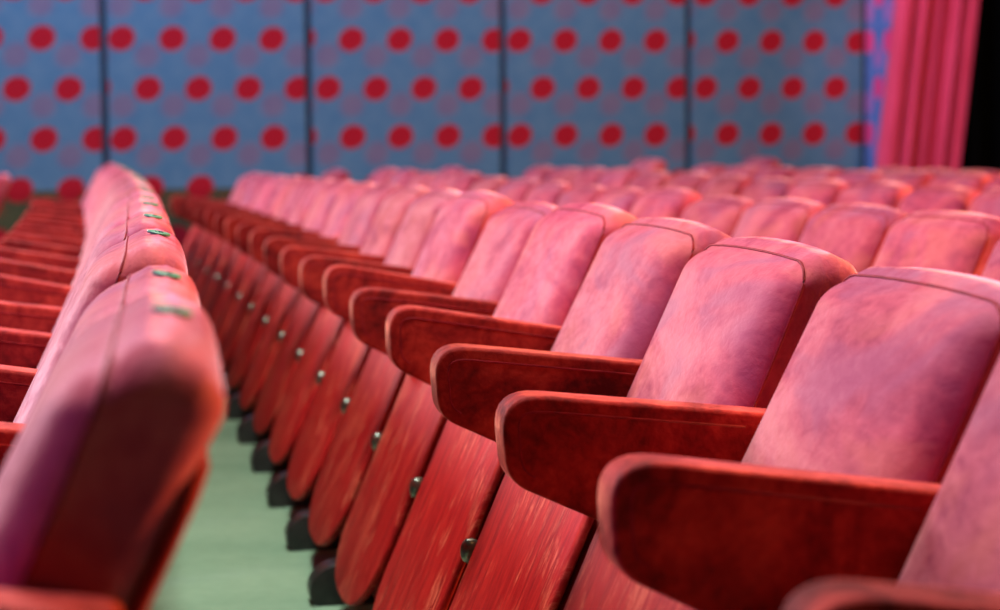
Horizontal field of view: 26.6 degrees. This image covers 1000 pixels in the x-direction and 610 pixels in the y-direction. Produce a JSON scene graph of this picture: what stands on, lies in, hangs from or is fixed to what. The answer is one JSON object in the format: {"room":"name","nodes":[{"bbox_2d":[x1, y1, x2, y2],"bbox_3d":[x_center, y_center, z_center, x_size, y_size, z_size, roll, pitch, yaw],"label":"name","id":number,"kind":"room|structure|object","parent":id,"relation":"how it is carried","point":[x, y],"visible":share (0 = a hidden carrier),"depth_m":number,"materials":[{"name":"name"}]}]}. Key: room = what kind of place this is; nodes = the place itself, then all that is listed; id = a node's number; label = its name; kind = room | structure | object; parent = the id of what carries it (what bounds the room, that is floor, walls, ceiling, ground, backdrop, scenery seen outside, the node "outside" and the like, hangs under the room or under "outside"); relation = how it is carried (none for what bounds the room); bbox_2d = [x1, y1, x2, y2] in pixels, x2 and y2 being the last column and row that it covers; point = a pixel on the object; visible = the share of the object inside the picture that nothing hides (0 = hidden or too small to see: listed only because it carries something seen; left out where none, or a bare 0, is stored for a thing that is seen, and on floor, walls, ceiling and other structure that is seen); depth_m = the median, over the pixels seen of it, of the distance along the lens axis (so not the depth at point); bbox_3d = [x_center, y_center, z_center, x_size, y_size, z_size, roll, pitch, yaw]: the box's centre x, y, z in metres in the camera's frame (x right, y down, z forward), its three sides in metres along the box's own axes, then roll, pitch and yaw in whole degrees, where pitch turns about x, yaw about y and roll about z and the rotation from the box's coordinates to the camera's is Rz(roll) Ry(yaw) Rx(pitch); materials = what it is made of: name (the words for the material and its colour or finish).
{"room":"theater auditorium","nodes":[
{"label":"theater auditorium","id":0,"kind":"room"},
{"bbox_2d":[148,399,373,609],"bbox_3d":[-0.142,0.290,7.865,15.921,0.045,18.500,-1,5,-9],"label":"floor","id":1,"kind":"structure","parent":0,"point":[233,552],"depth_m":4.54,"materials":[{"name":"green carpet"}]},
{"bbox_2d":[0,173,10,207],"bbox_3d":[-3.141,-0.420,12.426,0.540,0.706,0.618,-2,5,-13],"label":"seat","id":2,"kind":"object","parent":1,"relation":"on","point":[5,179],"visible":1,"depth_m":12.23,"materials":[{"name":"fabric"}]},
{"bbox_2d":[0,177,144,258],"bbox_3d":[-1.316,0.007,6.337,0.541,0.777,0.552,-1,5,-11],"label":"seat","id":3,"kind":"object","parent":1,"relation":"on","point":[64,251],"visible":0.14,"depth_m":6.06,"materials":[{"name":"fabric"}]},
{"bbox_2d":[3,175,143,248],"bbox_3d":[-1.415,-0.033,6.876,0.547,0.775,0.559,-1,5,-11],"label":"seat","id":4,"kind":"object","parent":1,"relation":"on","point":[74,243],"visible":0.09,"depth_m":6.60,"materials":[{"name":"fabric"}]},
{"bbox_2d":[30,162,116,207],"bbox_3d":[-2.181,-0.327,10.679,0.537,0.779,0.618,-1,5,-13],"label":"seat","id":5,"kind":"object","parent":1,"relation":"on","point":[36,199],"visible":0.11,"depth_m":10.54,"materials":[{"name":"fabric"}]},
{"bbox_2d":[10,172,137,239],"bbox_3d":[-1.519,-0.075,7.415,0.544,0.776,0.554,-1,5,-11],"label":"seat","id":6,"kind":"object","parent":1,"relation":"on","point":[19,229],"visible":0.09,"depth_m":7.14,"materials":[{"name":"fabric"}]},
{"bbox_2d":[29,164,118,211],"bbox_3d":[-2.059,-0.282,10.107,0.543,0.777,0.559,-1,5,-12],"label":"seat","id":7,"kind":"object","parent":1,"relation":"on","point":[112,166],"visible":0.07,"depth_m":9.84,"materials":[{"name":"fabric"}]},
{"bbox_2d":[16,169,133,232],"bbox_3d":[-1.627,-0.118,7.953,0.539,0.779,0.558,-1,5,-12],"label":"seat","id":8,"kind":"object","parent":1,"relation":"on","point":[30,223],"visible":0.16,"depth_m":7.68,"materials":[{"name":"fabric"}]},
{"bbox_2d":[20,168,129,226],"bbox_3d":[-1.734,-0.159,8.493,0.543,0.778,0.554,-1,5,-12],"label":"seat","id":9,"kind":"object","parent":1,"relation":"on","point":[27,217],"visible":0.11,"depth_m":8.22,"materials":[{"name":"fabric"}]},
{"bbox_2d":[24,166,125,220],"bbox_3d":[-1.842,-0.201,9.031,0.538,0.778,0.551,-1,5,-12],"label":"seat","id":10,"kind":"object","parent":1,"relation":"on","point":[37,213],"visible":0.06,"depth_m":8.76,"materials":[{"name":"fabric"}]},
{"bbox_2d":[0,185,150,285],"bbox_3d":[-1.118,0.091,5.256,0.538,0.775,0.556,-1,5,-11],"label":"seat","id":11,"kind":"object","parent":1,"relation":"on","point":[66,277],"visible":0.1,"depth_m":4.98,"materials":[{"name":"fabric"}]},
{"bbox_2d":[27,165,123,215],"bbox_3d":[-1.949,-0.241,9.570,0.542,0.776,0.553,-1,5,-12],"label":"seat","id":12,"kind":"object","parent":1,"relation":"on","point":[43,209],"visible":0.05,"depth_m":9.29,"materials":[{"name":"fabric"}]},
{"bbox_2d":[0,180,153,270],"bbox_3d":[-1.216,0.049,5.797,0.547,0.776,0.554,-1,5,-11],"label":"seat","id":13,"kind":"object","parent":1,"relation":"on","point":[68,263],"visible":0.1,"depth_m":5.52,"materials":[{"name":"fabric"}]},
{"bbox_2d":[0,189,162,306],"bbox_3d":[-1.021,0.132,4.717,0.544,0.776,0.554,-1,5,-10],"label":"seat","id":14,"kind":"object","parent":1,"relation":"on","point":[12,289],"visible":0.06,"depth_m":4.44,"materials":[{"name":"fabric"}]},
{"bbox_2d":[0,195,162,332],"bbox_3d":[-0.925,0.174,4.176,0.539,0.776,0.558,-1,5,-10],"label":"seat","id":15,"kind":"object","parent":1,"relation":"on","point":[14,315],"visible":0.12,"depth_m":3.90,"materials":[{"name":"fabric"}]},
{"bbox_2d":[0,201,169,368],"bbox_3d":[-0.832,0.214,3.636,0.536,0.779,0.552,-1,5,-10],"label":"seat","id":16,"kind":"object","parent":1,"relation":"on","point":[18,347],"visible":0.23,"depth_m":3.37,"materials":[{"name":"fabric"}]},
{"bbox_2d":[0,213,174,422],"bbox_3d":[-0.739,0.256,3.095,0.536,0.777,0.550,-1,5,-10],"label":"seat","id":17,"kind":"object","parent":1,"relation":"on","point":[15,382],"visible":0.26,"depth_m":2.92,"materials":[{"name":"fabric"}]},
{"bbox_2d":[0,229,187,471],"bbox_3d":[-0.645,0.299,2.554,0.541,0.776,0.553,-1,5,-10],"label":"seat","id":18,"kind":"object","parent":1,"relation":"on","point":[144,248],"visible":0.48,"depth_m":2.39,"materials":[{"name":"fabric"}]},
{"bbox_2d":[0,293,224,609],"bbox_3d":[-0.460,0.385,1.472,0.541,0.770,0.557,-1,5,-9],"label":"seat","id":19,"kind":"object","parent":1,"relation":"on","point":[102,483],"visible":1,"depth_m":1.28,"materials":[{"name":"fabric"}]},
{"bbox_2d":[59,265,200,358],"bbox_3d":[-0.548,0.348,2.014,0.540,0.760,0.559,-1,5,-9],"label":"seat","id":20,"kind":"object","parent":1,"relation":"on","point":[155,278],"visible":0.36,"depth_m":1.95,"materials":[{"name":"fabric"}]},
{"bbox_2d":[171,172,261,263],"bbox_3d":[-1.469,-0.312,10.790,0.541,0.721,0.618,-1,5,-13],"label":"seat","id":21,"kind":"object","parent":1,"relation":"on","point":[179,204],"visible":0.25,"depth_m":10.68,"materials":[{"name":"fabric"}]},
{"bbox_2d":[187,174,273,278],"bbox_3d":[-1.342,-0.269,10.220,0.540,0.721,0.552,-1,5,-12],"label":"seat","id":22,"kind":"object","parent":1,"relation":"on","point":[255,184],"visible":0.19,"depth_m":10.08,"materials":[{"name":"fabric"}]},
{"bbox_2d":[192,175,285,292],"bbox_3d":[-1.223,-0.228,9.682,0.542,0.723,0.558,-1,5,-12],"label":"seat","id":23,"kind":"object","parent":1,"relation":"on","point":[266,187],"visible":0.24,"depth_m":9.55,"materials":[{"name":"fabric"}]},
{"bbox_2d":[198,176,301,309],"bbox_3d":[-1.108,-0.189,9.145,0.547,0.727,0.555,-1,5,-12],"label":"seat","id":24,"kind":"object","parent":1,"relation":"on","point":[279,189],"visible":0.21,"depth_m":9.02,"materials":[{"name":"fabric"}]},
{"bbox_2d":[204,177,317,350],"bbox_3d":[-0.992,-0.150,8.607,0.541,0.731,0.554,-1,5,-12],"label":"seat","id":25,"kind":"object","parent":1,"relation":"on","point":[294,190],"visible":0.18,"depth_m":8.48,"materials":[{"name":"wood"}]},
{"bbox_2d":[212,178,334,375],"bbox_3d":[-0.881,-0.111,8.069,0.544,0.735,0.553,-1,5,-12],"label":"seat","id":26,"kind":"object","parent":1,"relation":"on","point":[309,193],"visible":0.22,"depth_m":7.94,"materials":[{"name":"wood"}]},
{"bbox_2d":[218,180,355,398],"bbox_3d":[-0.770,-0.071,7.531,0.545,0.739,0.554,-1,5,-11],"label":"seat","id":27,"kind":"object","parent":1,"relation":"on","point":[327,196],"visible":0.29,"depth_m":7.40,"materials":[{"name":"wood"}]},
{"bbox_2d":[225,182,376,419],"bbox_3d":[-0.659,-0.031,6.994,0.543,0.741,0.550,-1,5,-11],"label":"seat","id":28,"kind":"object","parent":1,"relation":"on","point":[347,199],"visible":0.3,"depth_m":6.85,"materials":[{"name":"wood"}]},
{"bbox_2d":[236,183,402,443],"bbox_3d":[-0.554,0.007,6.454,0.540,0.747,0.551,-1,5,-11],"label":"seat","id":29,"kind":"object","parent":1,"relation":"on","point":[367,207],"visible":0.32,"depth_m":6.31,"materials":[{"name":"wood"}]},
{"bbox_2d":[321,169,349,180],"bbox_3d":[-1.217,-0.463,12.973,0.540,0.736,0.618,-2,5,-13],"label":"seat","id":30,"kind":"object","parent":1,"relation":"on","point":[334,174],"visible":0.15,"depth_m":12.79,"materials":[{"name":"fabric"}]},
{"bbox_2d":[250,186,431,472],"bbox_3d":[-0.449,0.046,5.915,0.541,0.751,0.555,-1,5,-11],"label":"seat","id":31,"kind":"object","parent":1,"relation":"on","point":[380,238],"visible":0.34,"depth_m":5.77,"materials":[{"name":"wood"}]},
{"bbox_2d":[266,189,461,507],"bbox_3d":[-0.348,0.087,5.375,0.540,0.753,0.552,-1,5,-11],"label":"seat","id":32,"kind":"object","parent":1,"relation":"on","point":[403,255],"visible":0.34,"depth_m":5.25,"materials":[{"name":"wood"}]},
{"bbox_2d":[369,167,398,184],"bbox_3d":[-0.837,-0.392,11.906,0.536,0.756,0.618,-1,5,-13],"label":"seat","id":33,"kind":"object","parent":1,"relation":"on","point":[381,176],"visible":0.16,"depth_m":11.80,"materials":[{"name":"fabric"}]},
{"bbox_2d":[284,191,514,550],"bbox_3d":[-0.251,0.124,4.835,0.534,0.761,0.553,-1,5,-10],"label":"seat","id":34,"kind":"object","parent":1,"relation":"on","point":[459,224],"visible":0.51,"depth_m":4.67,"materials":[{"name":"fabric"}]},
{"bbox_2d":[388,169,419,186],"bbox_3d":[-0.703,-0.348,11.337,0.542,0.755,0.550,-1,5,-13],"label":"seat","id":35,"kind":"object","parent":1,"relation":"on","point":[400,177],"visible":0.16,"depth_m":11.25,"materials":[{"name":"fabric"}]},
{"bbox_2d":[405,172,437,186],"bbox_3d":[-0.583,-0.302,10.801,0.540,0.745,0.553,-1,5,-13],"label":"seat","id":36,"kind":"object","parent":1,"relation":"on","point":[420,179],"visible":0.09,"depth_m":10.75,"materials":[{"name":"fabric"}]},
{"bbox_2d":[307,202,559,605],"bbox_3d":[-0.142,0.171,4.297,0.548,0.751,0.554,-1,5,-10],"label":"seat","id":37,"kind":"object","parent":1,"relation":"on","point":[492,263],"visible":0.35,"depth_m":4.16,"materials":[{"name":"fabric"}]},
{"bbox_2d":[425,173,456,189],"bbox_3d":[-0.463,-0.262,10.264,0.541,0.748,0.551,-1,5,-12],"label":"seat","id":38,"kind":"object","parent":1,"relation":"on","point":[440,181],"visible":0.16,"depth_m":10.24,"materials":[{"name":"fabric"}]},
{"bbox_2d":[436,166,466,174],"bbox_3d":[-0.508,-0.485,13.081,0.540,0.736,0.618,-2,5,-13],"label":"seat","id":39,"kind":"object","parent":1,"relation":"on","point":[456,170],"visible":0.08,"depth_m":12.96,"materials":[{"name":"fabric"}]},
{"bbox_2d":[445,172,484,192],"bbox_3d":[-0.346,-0.227,9.726,0.537,0.759,0.558,-1,5,-12],"label":"seat","id":40,"kind":"object","parent":1,"relation":"on","point":[462,182],"visible":0.13,"depth_m":9.63,"materials":[{"name":"fabric"}]},
{"bbox_2d":[335,203,636,605],"bbox_3d":[-0.049,0.206,3.756,0.540,0.764,0.551,-1,5,-10],"label":"seat","id":41,"kind":"object","parent":1,"relation":"on","point":[557,257],"visible":0.43,"depth_m":3.61,"materials":[{"name":"fabric"}]},
{"bbox_2d":[372,424,445,598],"bbox_3d":[-0.143,0.309,3.782,0.217,0.345,0.467,-1,5,-10],"label":"seat bottom","id":42,"kind":"object","parent":41,"relation":"on","point":[404,452],"depth_m":3.64,"materials":[{"name":"wood"}]},
{"bbox_2d":[470,176,509,192],"bbox_3d":[-0.229,-0.181,9.190,0.540,0.749,0.553,-1,5,-12],"label":"seat","id":43,"kind":"object","parent":1,"relation":"on","point":[491,183],"visible":0.16,"depth_m":9.13,"materials":[{"name":"fabric"}]},
{"bbox_2d":[497,178,541,202],"bbox_3d":[-0.112,-0.139,8.653,0.551,0.748,0.554,-1,5,-12],"label":"seat","id":44,"kind":"object","parent":1,"relation":"on","point":[516,190],"visible":0.14,"depth_m":8.57,"materials":[{"name":"fabric"}]},
{"bbox_2d":[522,166,554,182],"bbox_3d":[0.030,-0.412,12.013,0.540,0.749,0.618,-1,5,-13],"label":"seat","id":45,"kind":"object","parent":1,"relation":"on","point":[539,173],"visible":0.09,"depth_m":11.89,"materials":[{"name":"fabric"}]},
{"bbox_2d":[524,181,574,204],"bbox_3d":[0.002,-0.097,8.114,0.548,0.746,0.560,-1,5,-12],"label":"seat","id":46,"kind":"object","parent":1,"relation":"on","point":[550,192],"visible":0.15,"depth_m":8.04,"materials":[{"name":"fabric"}]},
{"bbox_2d":[373,217,729,609],"bbox_3d":[0.049,0.251,3.216,0.546,0.756,0.551,-1,5,-10],"label":"seat","id":47,"kind":"object","parent":1,"relation":"on","point":[601,345],"visible":0.46,"depth_m":3.07,"materials":[{"name":"fabric"}]},
{"bbox_2d":[447,472,504,609],"bbox_3d":[-0.047,0.351,3.242,0.217,0.345,0.467,-1,5,-10],"label":"seat bottom","id":48,"kind":"object","parent":47,"relation":"on","point":[471,496],"depth_m":3.03,"materials":[{"name":"wood"}]},
{"bbox_2d":[545,167,580,182],"bbox_3d":[0.164,-0.368,11.445,0.553,0.747,0.554,-1,5,-13],"label":"seat","id":49,"kind":"object","parent":1,"relation":"on","point":[564,174],"visible":0.12,"depth_m":11.43,"materials":[{"name":"fabric"}]},
{"bbox_2d":[556,185,608,206],"bbox_3d":[0.111,-0.054,7.576,0.546,0.743,0.559,-1,5,-11],"label":"seat","id":50,"kind":"object","parent":1,"relation":"on","point":[579,193],"visible":0.07,"depth_m":7.54,"materials":[{"name":"fabric"}]},
{"bbox_2d":[569,167,607,185],"bbox_3d":[0.280,-0.330,10.907,0.535,0.754,0.550,-1,5,-13],"label":"seat","id":51,"kind":"object","parent":1,"relation":"on","point":[589,175],"visible":0.16,"depth_m":10.86,"materials":[{"name":"fabric"}]},
{"bbox_2d":[597,168,640,189],"bbox_3d":[0.401,-0.290,10.369,0.539,0.757,0.561,-1,5,-12],"label":"seat","id":52,"kind":"object","parent":1,"relation":"on","point":[615,177],"visible":0.21,"depth_m":10.30,"materials":[{"name":"fabric"}]},
{"bbox_2d":[594,187,646,213],"bbox_3d":[0.217,-0.014,7.037,0.542,0.745,0.558,-1,5,-11],"label":"seat","id":53,"kind":"object","parent":1,"relation":"on","point":[623,198],"visible":0.16,"depth_m":6.97,"materials":[{"name":"fabric"}]},
{"bbox_2d":[630,158,666,171],"bbox_3d":[0.739,-0.532,13.472,0.540,0.796,0.618,-2,5,-13],"label":"seat","id":54,"kind":"object","parent":1,"relation":"on","point":[648,164],"visible":0.13,"depth_m":13.33,"materials":[{"name":"fabric"}]},
{"bbox_2d":[628,171,672,190],"bbox_3d":[0.518,-0.245,9.833,0.535,0.749,0.554,-1,5,-12],"label":"seat","id":55,"kind":"object","parent":1,"relation":"on","point":[647,180],"visible":0.12,"depth_m":9.77,"materials":[{"name":"fabric"}]},
{"bbox_2d":[449,237,856,609],"bbox_3d":[0.138,0.296,2.675,0.536,0.750,0.554,-1,5,-10],"label":"seat","id":56,"kind":"object","parent":1,"relation":"on","point":[735,316],"visible":0.62,"depth_m":2.49,"materials":[{"name":"fabric"}]},
{"bbox_2d":[557,520,598,609],"bbox_3d":[0.046,0.392,2.701,0.217,0.345,0.467,-1,5,-10],"label":"seat bottom","id":57,"kind":"object","parent":56,"relation":"on","point":[574,537],"depth_m":2.47,"materials":[{"name":"wood"}]},
{"bbox_2d":[630,187,702,218],"bbox_3d":[0.322,0.022,6.498,0.538,0.756,0.553,-1,5,-11],"label":"seat","id":58,"kind":"object","parent":1,"relation":"on","point":[669,202],"visible":0.14,"depth_m":6.42,"materials":[{"name":"fabric"}]},
{"bbox_2d":[663,172,711,192],"bbox_3d":[0.640,-0.205,9.297,0.547,0.751,0.551,-1,5,-12],"label":"seat","id":59,"kind":"object","parent":1,"relation":"on","point":[692,181],"visible":0.1,"depth_m":9.24,"materials":[{"name":"fabric"}]},
{"bbox_2d":[690,164,727,175],"bbox_3d":[0.966,-0.407,11.828,0.546,0.750,0.618,-1,5,-13],"label":"seat","id":60,"kind":"object","parent":1,"relation":"on","point":[712,169],"visible":0.14,"depth_m":11.72,"materials":[{"name":"fabric"}]},
{"bbox_2d":[681,196,755,236],"bbox_3d":[0.429,0.070,5.960,0.546,0.744,0.552,-1,5,-11],"label":"seat","id":61,"kind":"object","parent":1,"relation":"on","point":[722,213],"visible":0.13,"depth_m":5.88,"materials":[{"name":"fabric"}]},
{"bbox_2d":[698,174,754,196],"bbox_3d":[0.750,-0.163,8.759,0.538,0.749,0.553,-1,5,-12],"label":"seat","id":62,"kind":"object","parent":1,"relation":"on","point":[723,184],"visible":0.15,"depth_m":8.70,"materials":[{"name":"fabric"}]},
{"bbox_2d":[720,166,761,178],"bbox_3d":[1.095,-0.363,11.258,0.551,0.749,0.554,-1,5,-13],"label":"seat","id":63,"kind":"object","parent":1,"relation":"on","point":[749,171],"visible":0.12,"depth_m":11.20,"materials":[{"name":"fabric"}]},
{"bbox_2d":[741,157,780,168],"bbox_3d":[1.471,-0.547,13.584,0.540,0.796,0.618,-2,5,-13],"label":"seat","id":64,"kind":"object","parent":1,"relation":"on","point":[762,162],"visible":0.11,"depth_m":13.46,"materials":[{"name":"fabric"}]},
{"bbox_2d":[740,178,797,201],"bbox_3d":[0.865,-0.118,8.222,0.547,0.742,0.552,-1,5,-12],"label":"seat","id":65,"kind":"object","parent":1,"relation":"on","point":[758,190],"visible":0.13,"depth_m":8.20,"materials":[{"name":"fabric"}]},
{"bbox_2d":[753,167,798,179],"bbox_3d":[1.212,-0.322,10.720,0.538,0.749,0.557,-1,5,-12],"label":"seat","id":66,"kind":"object","parent":1,"relation":"on","point":[768,172],"visible":0.09,"depth_m":10.68,"materials":[{"name":"fabric"}]},
{"bbox_2d":[732,198,826,241],"bbox_3d":[0.534,0.107,5.421,0.546,0.751,0.551,-1,5,-11],"label":"seat","id":67,"kind":"object","parent":1,"relation":"on","point":[780,218],"visible":0.17,"depth_m":5.37,"materials":[{"name":"fabric"}]},
{"bbox_2d":[564,267,999,609],"bbox_3d":[0.235,0.342,2.135,0.547,0.741,0.552,-1,5,-9],"label":"seat","id":68,"kind":"object","parent":1,"relation":"on","point":[842,472],"visible":0.9,"depth_m":1.94,"materials":[{"name":"fabric"}]},
{"bbox_2d":[791,167,841,181],"bbox_3d":[1.335,-0.283,10.185,0.554,0.752,0.555,-1,5,-12],"label":"seat","id":69,"kind":"object","parent":1,"relation":"on","point":[813,172],"visible":0.13,"depth_m":10.17,"materials":[{"name":"fabric"}]},
{"bbox_2d":[785,179,849,206],"bbox_3d":[0.971,-0.079,7.682,0.538,0.747,0.559,-1,5,-11],"label":"seat","id":70,"kind":"object","parent":1,"relation":"on","point":[826,192],"visible":0.09,"depth_m":7.61,"materials":[{"name":"fabric"}]},
{"bbox_2d":[799,204,907,272],"bbox_3d":[0.632,0.148,4.881,0.542,0.752,0.551,-1,5,-10],"label":"seat","id":71,"kind":"object","parent":1,"relation":"on","point":[856,234],"visible":0.12,"depth_m":4.79,"materials":[{"name":"fabric"}]},
{"bbox_2d":[832,170,884,184],"bbox_3d":[1.450,-0.238,9.647,0.550,0.746,0.555,-1,5,-12],"label":"seat","id":72,"kind":"object","parent":1,"relation":"on","point":[850,177],"visible":0.12,"depth_m":9.63,"materials":[{"name":"fabric"}]},
{"bbox_2d":[836,181,912,209],"bbox_3d":[1.079,-0.039,7.144,0.536,0.750,0.554,-1,5,-11],"label":"seat","id":73,"kind":"object","parent":1,"relation":"on","point":[882,193],"visible":0.09,"depth_m":7.08,"materials":[{"name":"fabric"}]},
{"bbox_2d":[783,356,999,609],"bbox_3d":[0.321,0.379,1.593,0.543,0.751,0.552,-1,5,-9],"label":"seat","id":74,"kind":"object","parent":1,"relation":"on","point":[953,563],"visible":1,"depth_m":1.71,"materials":[{"name":"fabric"}]},
{"bbox_2d":[873,167,909,172],"bbox_3d":[1.922,-0.369,11.531,0.543,0.755,0.618,-1,5,-13],"label":"seat","id":75,"kind":"object","parent":1,"relation":"on","point":[885,169],"visible":0.02,"depth_m":11.54,"materials":[{"name":"fabric"}]},
{"bbox_2d":[877,170,935,189],"bbox_3d":[1.562,-0.200,9.108,0.537,0.752,0.561,-1,5,-12],"label":"seat","id":76,"kind":"object","parent":1,"relation":"on","point":[915,179],"visible":0.15,"depth_m":9.02,"materials":[{"name":"fabric"}]},
{"bbox_2d":[875,0,979,171],"bbox_3d":[3.110,-2.003,15.144,0.984,3.401,0.172,-1,5,-9],"label":"stage curtain","id":77,"kind":"object","parent":1,"relation":"on","point":[932,42],"visible":0.61,"depth_m":15.15,"materials":[{"name":"red fabric"}]},
{"bbox_2d":[917,169,954,175],"bbox_3d":[2.053,-0.325,10.961,0.547,0.753,0.558,-1,5,-13],"label":"seat","id":78,"kind":"object","parent":1,"relation":"on","point":[935,172],"visible":0.02,"depth_m":10.93,"materials":[{"name":"fabric"}]},
{"bbox_2d":[873,211,999,276],"bbox_3d":[0.730,0.189,4.341,0.547,0.753,0.554,-1,5,-10],"label":"seat","id":79,"kind":"object","parent":1,"relation":"on","point":[955,241],"visible":0.17,"depth_m":4.28,"materials":[{"name":"fabric"}]},
{"bbox_2d":[898,186,980,214],"bbox_3d":[1.190,0.004,6.605,0.545,0.745,0.560,-1,5,-11],"label":"seat","id":80,"kind":"object","parent":1,"relation":"on","point":[925,198],"visible":0.16,"depth_m":6.57,"materials":[{"name":"fabric"}]},
{"bbox_2d":[928,172,993,192],"bbox_3d":[1.679,-0.159,8.571,0.545,0.753,0.557,-1,5,-12],"label":"seat","id":81,"kind":"object","parent":1,"relation":"on","point":[973,180],"visible":0.15,"depth_m":8.52,"materials":[{"name":"fabric"}]},
{"bbox_2d":[960,0,999,171],"bbox_3d":[4.706,-2.093,16.131,3.753,3.400,0.168,-1,5,-9],"label":"drape","id":82,"kind":"object","parent":1,"relation":"on","point":[981,141],"visible":0.19,"depth_m":16.00,"materials":[{"name":"black fabric"}]},
{"bbox_2d":[960,170,999,177],"bbox_3d":[2.167,-0.285,10.423,0.538,0.756,0.559,-1,5,-12],"label":"seat","id":83,"kind":"object","parent":1,"relation":"on","point":[992,173],"visible":0.03,"depth_m":10.35,"materials":[{"name":"fabric"}]},
{"bbox_2d":[968,187,999,217],"bbox_3d":[1.294,0.042,6.067,0.545,0.753,0.553,-1,5,-11],"label":"seat","id":84,"kind":"object","parent":1,"relation":"on","point":[987,202],"visible":0.04,"depth_m":6.20,"materials":[{"name":"fabric"}]},
{"bbox_2d":[981,240,999,280],"bbox_3d":[0.828,0.234,3.800,0.543,0.747,0.561,-1,5,-10],"label":"seat","id":85,"kind":"object","parent":1,"relation":"on","point":[992,269],"visible":0.04,"depth_m":3.99,"materials":[{"name":"fabric"}]},
{"bbox_2d":[983,176,999,190],"bbox_3d":[1.790,-0.117,8.034,0.553,0.750,0.554,-1,5,-11],"label":"seat","id":86,"kind":"object","parent":1,"relation":"on","point":[995,182],"visible":0.06,"depth_m":8.23,"materials":[{"name":"fabric"}]},
{"bbox_2d":[0,0,862,247],"bbox_3d":[-3.979,-1.817,13.745,13.752,3.500,0.157,-2,5,-15],"label":"wall","id":87,"kind":"structure","parent":0,"point":[194,98],"depth_m":14.61,"materials":[{"name":"blue fabric"}]},
{"bbox_2d":[865,0,894,169],"bbox_3d":[2.794,-2.029,15.436,0.240,3.450,0.060,2,5,27],"label":"wall","id":88,"kind":"structure","parent":0,"point":[879,13],"depth_m":15.45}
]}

